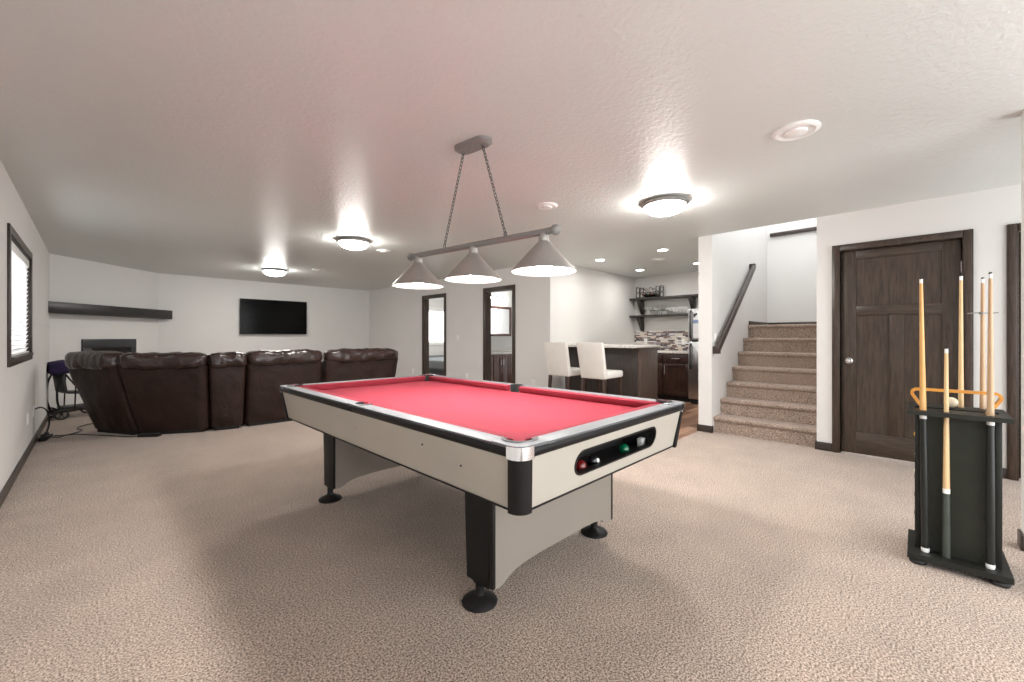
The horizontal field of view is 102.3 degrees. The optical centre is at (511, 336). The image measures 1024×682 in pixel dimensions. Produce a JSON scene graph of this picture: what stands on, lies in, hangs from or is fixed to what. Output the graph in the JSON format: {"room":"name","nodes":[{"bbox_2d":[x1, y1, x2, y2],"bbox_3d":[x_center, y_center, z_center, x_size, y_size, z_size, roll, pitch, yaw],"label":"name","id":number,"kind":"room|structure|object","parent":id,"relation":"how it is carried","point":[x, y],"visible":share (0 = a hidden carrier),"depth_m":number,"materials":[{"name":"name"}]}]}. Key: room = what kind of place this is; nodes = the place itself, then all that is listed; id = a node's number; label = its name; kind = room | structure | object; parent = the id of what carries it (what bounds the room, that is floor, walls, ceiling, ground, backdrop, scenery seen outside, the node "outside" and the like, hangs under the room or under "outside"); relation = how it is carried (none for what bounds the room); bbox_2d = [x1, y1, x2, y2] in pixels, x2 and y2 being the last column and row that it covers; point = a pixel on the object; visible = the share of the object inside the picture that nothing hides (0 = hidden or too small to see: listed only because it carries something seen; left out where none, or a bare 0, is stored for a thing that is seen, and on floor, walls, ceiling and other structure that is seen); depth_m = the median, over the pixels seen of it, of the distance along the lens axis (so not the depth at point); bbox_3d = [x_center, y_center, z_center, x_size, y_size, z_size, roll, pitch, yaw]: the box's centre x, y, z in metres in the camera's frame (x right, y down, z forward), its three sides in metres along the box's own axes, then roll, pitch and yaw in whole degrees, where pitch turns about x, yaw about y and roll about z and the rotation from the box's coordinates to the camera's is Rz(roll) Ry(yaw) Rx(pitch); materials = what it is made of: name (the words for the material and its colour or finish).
{"room":"basement game room","nodes":[
{"label":"basement game room","id":0,"kind":"room"},
{"bbox_2d":[0,160,48,491],"bbox_3d":[-3.013,-0.037,2.213,11.400,2.440,0.150,0,0,45],"label":"wall","id":1,"kind":"structure","parent":0,"point":[23,386],"depth_m":3.73,"materials":[{"name":"paint"}]},
{"bbox_2d":[7,223,33,366],"bbox_3d":[-4.489,-0.319,3.694,1.670,1.105,0.170,0,0,45],"label":"window","id":2,"kind":"structure","parent":1,"relation":"in","point":[12,235],"depth_m":3.46,"materials":[{"name":"glass"},{"name":"dark brown wood"}]},
{"bbox_2d":[12,241,28,355],"bbox_3d":[-4.462,-0.311,3.721,1.489,0.945,0.032,0,0,45],"label":"window blind","id":3,"kind":"object","parent":2,"relation":"attached to","point":[20,263],"visible":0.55,"depth_m":3.78,"materials":[{"name":"white plastic"}]},
{"bbox_2d":[0,414,50,507],"bbox_3d":[-2.927,1.141,2.244,11.320,0.085,0.014,0,0,45],"label":"baseboard","id":4,"kind":"structure","parent":1,"relation":"attached to","point":[7,487],"depth_m":3.62,"materials":[{"name":"wood"}]},
{"bbox_2d":[49,253,157,408],"bbox_3d":[-7.041,-0.037,7.186,0.120,2.440,2.040,0,0,0],"label":"wall","id":5,"kind":"structure","parent":0,"point":[71,280],"depth_m":6.88,"materials":[{"name":"paint"}]},
{"bbox_2d":[51,407,84,414],"bbox_3d":[-6.974,1.141,7.191,0.014,0.085,1.910,0,0,0],"label":"baseboard","id":6,"kind":"structure","parent":5,"relation":"attached to","point":[82,407],"depth_m":6.48,"materials":[{"name":"wood"}]},
{"bbox_2d":[81,339,135,352],"bbox_3d":[-6.965,0.511,7.156,0.028,0.945,0.960,0,0,0],"label":"fireplace","id":7,"kind":"object","parent":5,"relation":"attached to","point":[121,345],"visible":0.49,"depth_m":7.13,"materials":[{"name":"black metal"}]},
{"bbox_2d":[48,301,171,318],"bbox_3d":[-6.872,-0.437,7.136,0.212,0.170,2.256,0,0,0],"label":"mantel shelf","id":8,"kind":"object","parent":5,"relation":"attached to","point":[53,307],"visible":1,"depth_m":6.84,"materials":[{"name":"brown wood"}]},
{"bbox_2d":[158,273,443,360],"bbox_3d":[-4.126,-0.037,11.147,0.140,2.440,8.300,0,0,45],"label":"wall","id":9,"kind":"structure","parent":0,"point":[205,310],"depth_m":9.16,"materials":[{"name":"paint"}]},
{"bbox_2d":[240,298,306,333],"bbox_3d":[-5.506,-0.454,9.566,0.108,0.785,1.380,0,0,45],"label":"television","id":10,"kind":"object","parent":9,"relation":"attached to","point":[257,316],"visible":1,"depth_m":9.49,"materials":[{"name":"black plastic"}]},
{"bbox_2d":[429,307,443,344],"bbox_3d":[-2.410,-0.327,12.826,0.110,1.160,1.340,0,0,45],"label":"window","id":11,"kind":"structure","parent":9,"relation":"in","point":[430,308],"depth_m":12.86,"materials":[{"name":"white plastic"}]},
{"bbox_2d":[369,267,554,387],"bbox_3d":[-1.592,-0.037,9.088,6.360,2.440,0.120,0,0,45],"label":"wall","id":12,"kind":"structure","parent":0,"point":[395,314],"depth_m":8.37,"materials":[{"name":"paint"}]},
{"bbox_2d":[422,293,445,375],"bbox_3d":[-1.695,0.123,9.177,0.910,2.120,0.138,0,0,45],"label":"trim","id":13,"kind":"structure","parent":12,"relation":"attached to","point":[425,299],"depth_m":9.40,"materials":[{"name":"wood"}]},
{"bbox_2d":[483,284,514,383],"bbox_3d":[-0.209,0.123,7.714,0.860,2.120,0.138,0,0,45],"label":"trim","id":14,"kind":"structure","parent":12,"relation":"attached to","point":[487,292],"depth_m":7.92,"materials":[{"name":"brown wood"}]},
{"bbox_2d":[491,291,511,351],"bbox_3d":[0.064,-0.037,10.194,0.110,2.440,3.780,0,0,45],"label":"wall","id":15,"kind":"structure","parent":0,"point":[496,341],"depth_m":9.82,"materials":[{"name":"paint"}]},
{"bbox_2d":[491,295,506,299],"bbox_3d":[-0.296,-0.915,9.636,0.155,0.117,0.600,0,0,45],"label":"vanity light","id":16,"kind":"object","parent":15,"relation":"attached to","point":[499,297],"visible":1,"depth_m":9.64,"materials":[{"name":"white glass"}]},
{"bbox_2d":[491,306,511,335],"bbox_3d":[-0.286,-0.367,9.739,0.025,0.700,0.760,0,0,45],"label":"bathroom mirror","id":17,"kind":"object","parent":15,"relation":"attached to","point":[501,317],"visible":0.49,"depth_m":9.78,"materials":[{"name":"brown mirror"}]},
{"bbox_2d":[0,0,1023,290],"bbox_3d":[-0.138,-1.317,6.161,12.840,0.120,9.812,0,0,45],"label":"ceiling","id":18,"kind":"structure","parent":0,"point":[223,139],"depth_m":2.40,"materials":[{"name":"paint"}]},
{"bbox_2d":[262,268,286,275],"bbox_3d":[-4.424,-1.196,7.680,0.410,0.122,0.410,0,0,45],"label":"ceiling light","id":19,"kind":"object","parent":18,"relation":"attached to","point":[269,271],"visible":1,"depth_m":7.55,"materials":[{"name":"white glass"}]},
{"bbox_2d":[337,237,369,249],"bbox_3d":[-2.050,-1.196,5.344,0.410,0.122,0.410,0,0,45],"label":"ceiling light","id":20,"kind":"object","parent":18,"relation":"attached to","point":[352,243],"visible":1,"depth_m":5.22,"materials":[{"name":"white glass"}]},
{"bbox_2d":[376,249,390,252],"bbox_3d":[-1.872,-1.243,6.010,0.200,0.028,0.200,0,0,45],"label":"ceiling speaker","id":21,"kind":"object","parent":18,"relation":"attached to","point":[378,250],"visible":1,"depth_m":5.97,"materials":[{"name":"white plastic"}]},
{"bbox_2d":[392,135,576,288],"bbox_3d":[-0.254,-0.813,2.683,1.472,0.887,0.372,0,0,38],"label":"light","id":22,"kind":"object","parent":18,"relation":"hanging from","point":[543,260],"visible":1,"depth_m":2.58,"materials":[{"name":"silver metal"}]},
{"bbox_2d":[537,202,557,209],"bbox_3d":[0.337,-1.243,3.948,0.200,0.028,0.200,0,0,45],"label":"smoke detector","id":23,"kind":"object","parent":18,"relation":"attached to","point":[546,205],"visible":1,"depth_m":3.91,"materials":[{"name":"white plastic"}]},
{"bbox_2d":[652,258,665,260],"bbox_3d":[2.373,-1.243,6.659,0.220,0.028,0.220,0,0,45],"label":"ceiling speaker","id":24,"kind":"object","parent":18,"relation":"attached to","point":[654,259],"visible":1,"depth_m":6.62,"materials":[{"name":"white plastic"}]},
{"bbox_2d":[642,195,688,215],"bbox_3d":[1.419,-1.196,3.830,0.410,0.122,0.410,0,0,45],"label":"ceiling light","id":25,"kind":"object","parent":18,"relation":"attached to","point":[667,205],"visible":1,"depth_m":3.71,"materials":[{"name":"white glass"}]},
{"bbox_2d":[771,120,820,140],"bbox_3d":[1.727,-1.243,2.510,0.250,0.028,0.250,0,0,45],"label":"ceiling speaker","id":26,"kind":"object","parent":18,"relation":"attached to","point":[796,130],"visible":1,"depth_m":2.48,"materials":[{"name":"white plastic"}]},
{"bbox_2d":[0,399,1023,681],"bbox_3d":[-0.138,1.213,6.161,12.840,0.060,9.812,0,0,45],"label":"floor","id":27,"kind":"structure","parent":0,"point":[210,555],"depth_m":2.03,"materials":[{"name":"carpet"}]},
{"bbox_2d":[35,407,92,441],"bbox_3d":[-5.470,0.979,5.095,0.254,0.411,1.209,0,0,-14],"label":"power cables","id":28,"kind":"object","parent":27,"relation":"on","point":[43,437],"visible":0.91,"depth_m":4.69,"materials":[{"name":"black rubber"}]},
{"bbox_2d":[47,360,86,419],"bbox_3d":[-6.492,0.758,6.118,0.394,0.849,0.572,0,0,25],"label":"stroller","id":29,"kind":"object","parent":27,"relation":"on","point":[57,369],"visible":0.59,"depth_m":5.92,"materials":[{"name":"purple fabric"}]},
{"bbox_2d":[57,403,84,408],"bbox_3d":[-6.486,1.028,6.131,0.280,0.030,0.320,0,0,25],"label":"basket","id":30,"kind":"object","parent":29,"relation":"on","point":[80,405],"depth_m":6.06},
{"bbox_2d":[52,433,161,437],"bbox_3d":[-4.765,1.165,4.920,1.140,0.037,0.206,0,0,-5],"label":"power cable","id":31,"kind":"object","parent":27,"relation":"on","point":[141,434],"visible":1,"depth_m":4.88,"materials":[{"name":"black rubber"}]},
{"bbox_2d":[65,348,397,434],"bbox_3d":[-3.713,0.674,6.024,1.446,1.019,3.846,0,0,45],"label":"sectional sofa","id":32,"kind":"object","parent":27,"relation":"on","point":[129,393],"visible":0.91,"depth_m":5.07,"materials":[{"name":"brown leather"}]},
{"bbox_2d":[429,355,443,375],"bbox_3d":[-1.850,0.873,11.784,1.970,0.620,1.560,0,0,45],"label":"bed","id":33,"kind":"object","parent":27,"relation":"on","point":[436,362],"visible":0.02,"depth_m":10.94,"materials":[{"name":"grey fabric"}]},
{"bbox_2d":[279,374,684,612],"bbox_3d":[-0.404,0.779,2.818,2.616,0.808,1.423,0,0,45],"label":"pool table","id":34,"kind":"object","parent":27,"relation":"on","point":[514,451],"visible":1,"depth_m":2.05,"materials":[{"name":"red fabric"}]},
{"bbox_2d":[296,386,367,403],"bbox_3d":[-1.265,0.407,2.831,1.120,0.046,0.049,0,0,45],"label":"cushion","id":35,"kind":"object","parent":34,"relation":"on","point":[302,387],"depth_m":2.72,"materials":[{"name":"red fabric"}]},
{"bbox_2d":[300,376,424,389],"bbox_3d":[-1.253,0.407,3.654,0.049,0.046,1.173,0,0,45],"label":"cushion","id":36,"kind":"object","parent":34,"relation":"on","point":[398,380],"depth_m":3.60,"materials":[{"name":"red fabric"}]},
{"bbox_2d":[374,405,512,440],"bbox_3d":[-0.378,0.407,1.957,1.120,0.046,0.049,0,0,45],"label":"cushion","id":37,"kind":"object","parent":34,"relation":"on","point":[509,437],"depth_m":1.85,"materials":[{"name":"red fabric"}]},
{"bbox_2d":[429,376,509,390],"bbox_3d":[-0.431,0.407,3.679,1.120,0.046,0.049,0,0,45],"label":"cushion","id":38,"kind":"object","parent":34,"relation":"on","point":[437,379],"depth_m":3.58,"materials":[{"name":"red fabric"}]},
{"bbox_2d":[576,459,586,470],"bbox_3d":[0.299,0.565,1.803,0.056,0.056,0.056,0,0,45],"label":"ball","id":39,"kind":"object","parent":34,"relation":"in","point":[581,464],"visible":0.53,"depth_m":1.78,"materials":[{"name":"red plastic"}]},
{"bbox_2d":[518,386,659,407],"bbox_3d":[0.457,0.407,2.805,1.120,0.046,0.049,0,0,45],"label":"cushion","id":40,"kind":"object","parent":34,"relation":"on","point":[625,402],"depth_m":2.75,"materials":[{"name":"red fabric"}]},
{"bbox_2d":[587,454,598,465],"bbox_3d":[0.370,0.565,1.880,0.058,0.056,0.056,0,0,45],"label":"ball","id":41,"kind":"object","parent":34,"relation":"in","point":[592,459],"visible":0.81,"depth_m":1.86,"materials":[{"name":"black plastic"}]},
{"bbox_2d":[525,403,662,440],"bbox_3d":[0.445,0.407,1.982,0.049,0.046,1.173,0,0,45],"label":"cushion","id":42,"kind":"object","parent":34,"relation":"on","point":[528,437],"depth_m":1.86,"materials":[{"name":"red fabric"}]},
{"bbox_2d":[578,430,649,466],"bbox_3d":[0.424,0.526,2.003,0.175,0.155,0.740,0,0,45],"label":"tray","id":43,"kind":"object","parent":34,"relation":"on","point":[608,452],"depth_m":2.10,"materials":[{"name":"black plastic"}]},
{"bbox_2d":[618,443,629,453],"bbox_3d":[0.563,0.565,2.076,0.056,0.056,0.056,0,0,45],"label":"ball","id":44,"kind":"object","parent":34,"relation":"in","point":[623,447],"visible":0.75,"depth_m":2.06,"materials":[{"name":"green plastic"}]},
{"bbox_2d":[637,437,644,446],"bbox_3d":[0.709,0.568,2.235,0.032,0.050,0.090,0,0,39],"label":"ball","id":45,"kind":"object","parent":34,"relation":"in","point":[641,440],"visible":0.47,"depth_m":2.20,"materials":[{"name":"white plastic"}]},
{"bbox_2d":[491,347,511,382],"bbox_3d":[-0.366,0.683,9.270,0.569,1.000,1.800,0,0,45],"label":"bathroom vanity","id":46,"kind":"object","parent":27,"relation":"on","point":[501,362],"visible":0.3,"depth_m":9.09,"materials":[{"name":"brown wood"}]},
{"bbox_2d":[544,342,586,391],"bbox_3d":[0.835,0.631,6.344,0.429,1.105,0.596,0,0,45],"label":"bar stool","id":47,"kind":"object","parent":27,"relation":"on","point":[556,353],"visible":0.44,"depth_m":6.16,"materials":[{"name":"white leather"}]},
{"bbox_2d":[576,342,622,395],"bbox_3d":[1.266,0.631,5.905,0.429,1.105,0.596,0,0,45],"label":"bar stool","id":48,"kind":"object","parent":27,"relation":"on","point":[591,356],"visible":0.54,"depth_m":5.74,"materials":[{"name":"white leather"}]},
{"bbox_2d":[568,344,660,398],"bbox_3d":[1.536,0.653,6.711,1.427,1.060,0.880,0,0,45],"label":"kitchen island","id":49,"kind":"object","parent":27,"relation":"on","point":[638,363],"visible":0.43,"depth_m":6.34,"materials":[{"name":"brown wood"}]},
{"bbox_2d":[658,353,664,398],"bbox_3d":[2.721,0.746,8.284,0.903,0.875,0.655,0,0,45],"label":"base cabinet","id":50,"kind":"object","parent":27,"relation":"on","point":[660,355],"visible":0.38,"depth_m":7.80,"materials":[{"name":"brown wood"}]},
{"bbox_2d":[658,350,688,353],"bbox_3d":[2.908,0.288,8.116,1.413,0.038,0.648,0,0,45],"label":"countertop","id":51,"kind":"structure","parent":50,"relation":"on","point":[659,351],"depth_m":7.62,"materials":[{"name":"stone"}]},
{"bbox_2d":[663,353,689,401],"bbox_3d":[3.223,0.746,7.790,0.503,0.875,0.655,0,0,45],"label":"base cabinet","id":52,"kind":"object","parent":27,"relation":"on","point":[675,366],"visible":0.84,"depth_m":7.59,"materials":[{"name":"brown wood"}]},
{"bbox_2d":[689,308,697,403],"bbox_3d":[3.647,0.343,7.255,0.800,1.680,0.802,0,0,45],"label":"refrigerator","id":53,"kind":"object","parent":27,"relation":"on","point":[693,313],"visible":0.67,"depth_m":7.22,"materials":[{"name":"silver metal"}]},
{"bbox_2d":[713,324,816,446],"bbox_3d":[3.770,0.503,5.662,1.048,1.362,2.560,0,0,45],"label":"stairs","id":54,"kind":"structure","parent":27,"relation":"on","point":[772,392],"depth_m":5.19,"materials":[{"name":"carpet"}]},
{"bbox_2d":[907,402,1014,588],"bbox_3d":[2.330,0.783,2.168,0.360,0.800,0.362,0,0,45],"label":"cue rack","id":55,"kind":"object","parent":27,"relation":"on","point":[967,425],"visible":0.78,"depth_m":2.09,"materials":[{"name":"black wood"}]},
{"bbox_2d":[919,278,929,552],"bbox_3d":[2.163,0.407,2.168,0.032,1.440,0.032,-1,0,45],"label":"pool cue","id":56,"kind":"object","parent":55,"relation":"on","point":[924,494],"visible":0.88,"depth_m":2.16,"materials":[{"name":"beige wood"}]},
{"bbox_2d":[942,347,950,558],"bbox_3d":[2.224,0.590,2.111,0.031,1.074,0.031,0,0,45],"label":"pool cue","id":57,"kind":"object","parent":55,"relation":"on","point":[946,518],"visible":1,"depth_m":2.10,"materials":[{"name":"beige wood"}]},
{"bbox_2d":[949,397,958,407],"bbox_3d":[2.368,0.354,2.223,0.057,0.057,0.057,0,0,45],"label":"cue ball","id":58,"kind":"object","parent":55,"relation":"on","point":[953,402],"visible":0.69,"depth_m":2.20,"materials":[{"name":"white plastic"}]},
{"bbox_2d":[910,387,1003,412],"bbox_3d":[2.321,0.425,2.164,0.331,0.294,0.044,0,0,45],"label":"triangle","id":59,"kind":"object","parent":55,"relation":"in","point":[999,401],"visible":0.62,"depth_m":2.14,"materials":[{"name":"orange plastic"}]},
{"bbox_2d":[958,275,963,407],"bbox_3d":[2.452,0.394,2.252,0.032,1.466,0.032,0,0,45],"label":"pool cue","id":60,"kind":"object","parent":55,"relation":"in","point":[961,352],"visible":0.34,"depth_m":2.25,"materials":[{"name":"beige wood"}]},
{"bbox_2d":[967,277,998,408],"bbox_3d":[2.508,0.405,2.197,0.110,1.444,0.032,0,0,45],"label":"stick","id":61,"kind":"object","parent":55,"relation":"on","point":[982,403],"visible":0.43,"depth_m":2.19,"materials":[{"name":"beige wood"}]},
{"bbox_2d":[985,272,995,569],"bbox_3d":[2.330,0.406,2.008,0.032,1.442,0.032,0,0,45],"label":"pool cue","id":62,"kind":"object","parent":55,"relation":"on","point":[990,426],"visible":0.91,"depth_m":2.00,"materials":[{"name":"beige wood"}]},
{"bbox_2d":[555,265,634,388],"bbox_3d":[1.673,-0.037,7.958,0.120,2.440,2.850,0,0,45],"label":"wall","id":63,"kind":"structure","parent":0,"point":[593,306],"depth_m":7.72,"materials":[{"name":"paint"}]},
{"bbox_2d":[635,271,697,350],"bbox_3d":[3.514,-0.037,8.061,2.360,2.440,0.120,0,0,45],"label":"wall","id":64,"kind":"structure","parent":0,"point":[681,283],"depth_m":8.33,"materials":[{"name":"paint"}]},
{"bbox_2d":[629,313,688,330],"bbox_3d":[3.048,-0.282,8.268,1.395,0.330,0.235,0,0,45],"label":"wall shelf","id":65,"kind":"object","parent":64,"relation":"attached to","point":[640,318],"visible":0.64,"depth_m":8.44,"materials":[{"name":"brown wood"}]},
{"bbox_2d":[634,331,689,350],"bbox_3d":[3.137,0.076,8.338,1.428,0.385,0.012,0,0,45],"label":"backsplash","id":66,"kind":"structure","parent":64,"relation":"attached to","point":[668,340],"depth_m":8.36,"materials":[{"name":"tile"}]},
{"bbox_2d":[629,294,697,314],"bbox_3d":[3.048,-0.637,8.268,1.395,0.330,0.235,0,0,45],"label":"wall shelf","id":67,"kind":"object","parent":64,"relation":"attached to","point":[691,297],"visible":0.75,"depth_m":8.19,"materials":[{"name":"brown wood"}]},
{"bbox_2d":[636,285,663,297],"bbox_3d":[2.829,-0.919,8.476,0.530,0.233,0.152,0,0,45],"label":"wine rack","id":68,"kind":"object","parent":67,"relation":"on","point":[640,288],"visible":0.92,"depth_m":8.46,"materials":[{"name":"metal"}]},
{"bbox_2d":[698,226,766,425],"bbox_3d":[3.430,-0.667,6.179,0.160,3.700,2.920,0,0,45],"label":"wall","id":69,"kind":"structure","parent":0,"point":[724,259],"depth_m":5.42,"materials":[{"name":"paint"}]},
{"bbox_2d":[697,424,713,432],"bbox_3d":[2.418,1.141,5.152,0.186,0.085,0.064,0,0,45],"label":"baseboard","id":70,"kind":"structure","parent":69,"relation":"attached to","point":[704,428],"depth_m":5.12,"materials":[{"name":"brown wood"}]},
{"bbox_2d":[712,263,755,353],"bbox_3d":[3.074,-0.444,5.649,0.079,1.305,1.625,0,0,45],"label":"handrail","id":71,"kind":"object","parent":69,"relation":"attached to","point":[716,349],"visible":1,"depth_m":5.49,"materials":[{"name":"brown wood"}]},
{"bbox_2d":[749,321,816,324],"bbox_3d":[4.293,-0.209,6.200,1.039,0.059,1.060,0,0,45],"label":"baseboard","id":72,"kind":"structure","parent":69,"relation":"attached to","point":[750,322],"depth_m":6.62,"materials":[{"name":"wood"}]},
{"bbox_2d":[767,218,816,322],"bbox_3d":[4.753,-0.667,6.575,1.170,3.700,0.120,0,0,45],"label":"wall","id":73,"kind":"structure","parent":0,"point":[792,258],"depth_m":6.70,"materials":[{"name":"paint"}]},
{"bbox_2d":[770,226,816,236],"bbox_3d":[4.668,-1.694,6.540,0.998,0.055,0.050,0,0,45],"label":"trim","id":74,"kind":"structure","parent":73,"relation":"attached to","point":[810,228],"depth_m":6.65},
{"bbox_2d":[817,184,1020,467],"bbox_3d":[4.237,-0.037,3.421,2.760,2.440,0.120,0,0,45],"label":"wall","id":75,"kind":"structure","parent":0,"point":[988,212],"depth_m":3.70,"materials":[{"name":"paint"}]},
{"bbox_2d":[832,229,973,461],"bbox_3d":[3.678,0.124,3.941,0.973,2.118,0.162,0,0,45],"label":"door","id":76,"kind":"structure","parent":75,"relation":"in","point":[880,361],"depth_m":3.96,"materials":[{"name":"brown wood"}]},
{"bbox_2d":[815,440,1006,478],"bbox_3d":[3.703,1.141,3.936,1.304,0.085,0.134,0,0,45],"label":"baseboard","id":77,"kind":"structure","parent":75,"relation":"attached to","point":[824,446],"depth_m":4.28,"materials":[{"name":"wood"}]},
{"bbox_2d":[1006,223,1020,480],"bbox_3d":[4.503,0.124,3.139,0.961,2.118,0.148,0,0,45],"label":"door frame","id":78,"kind":"structure","parent":75,"relation":"in","point":[1013,231],"depth_m":3.41,"materials":[{"name":"brown wood"}]},
{"bbox_2d":[1021,112,1023,533],"bbox_3d":[3.428,-0.037,1.758,1.580,2.440,0.115,0,0,45],"label":"wall","id":79,"kind":"structure","parent":0,"point":[1022,116],"depth_m":2.32,"materials":[{"name":"paint"}]},
{"bbox_2d":[1017,529,1023,550],"bbox_3d":[2.860,1.141,2.317,0.014,0.085,0.125,0,0,45],"label":"baseboard","id":80,"kind":"structure","parent":79,"relation":"attached to","point":[1020,536],"depth_m":2.29,"materials":[{"name":"wood"}]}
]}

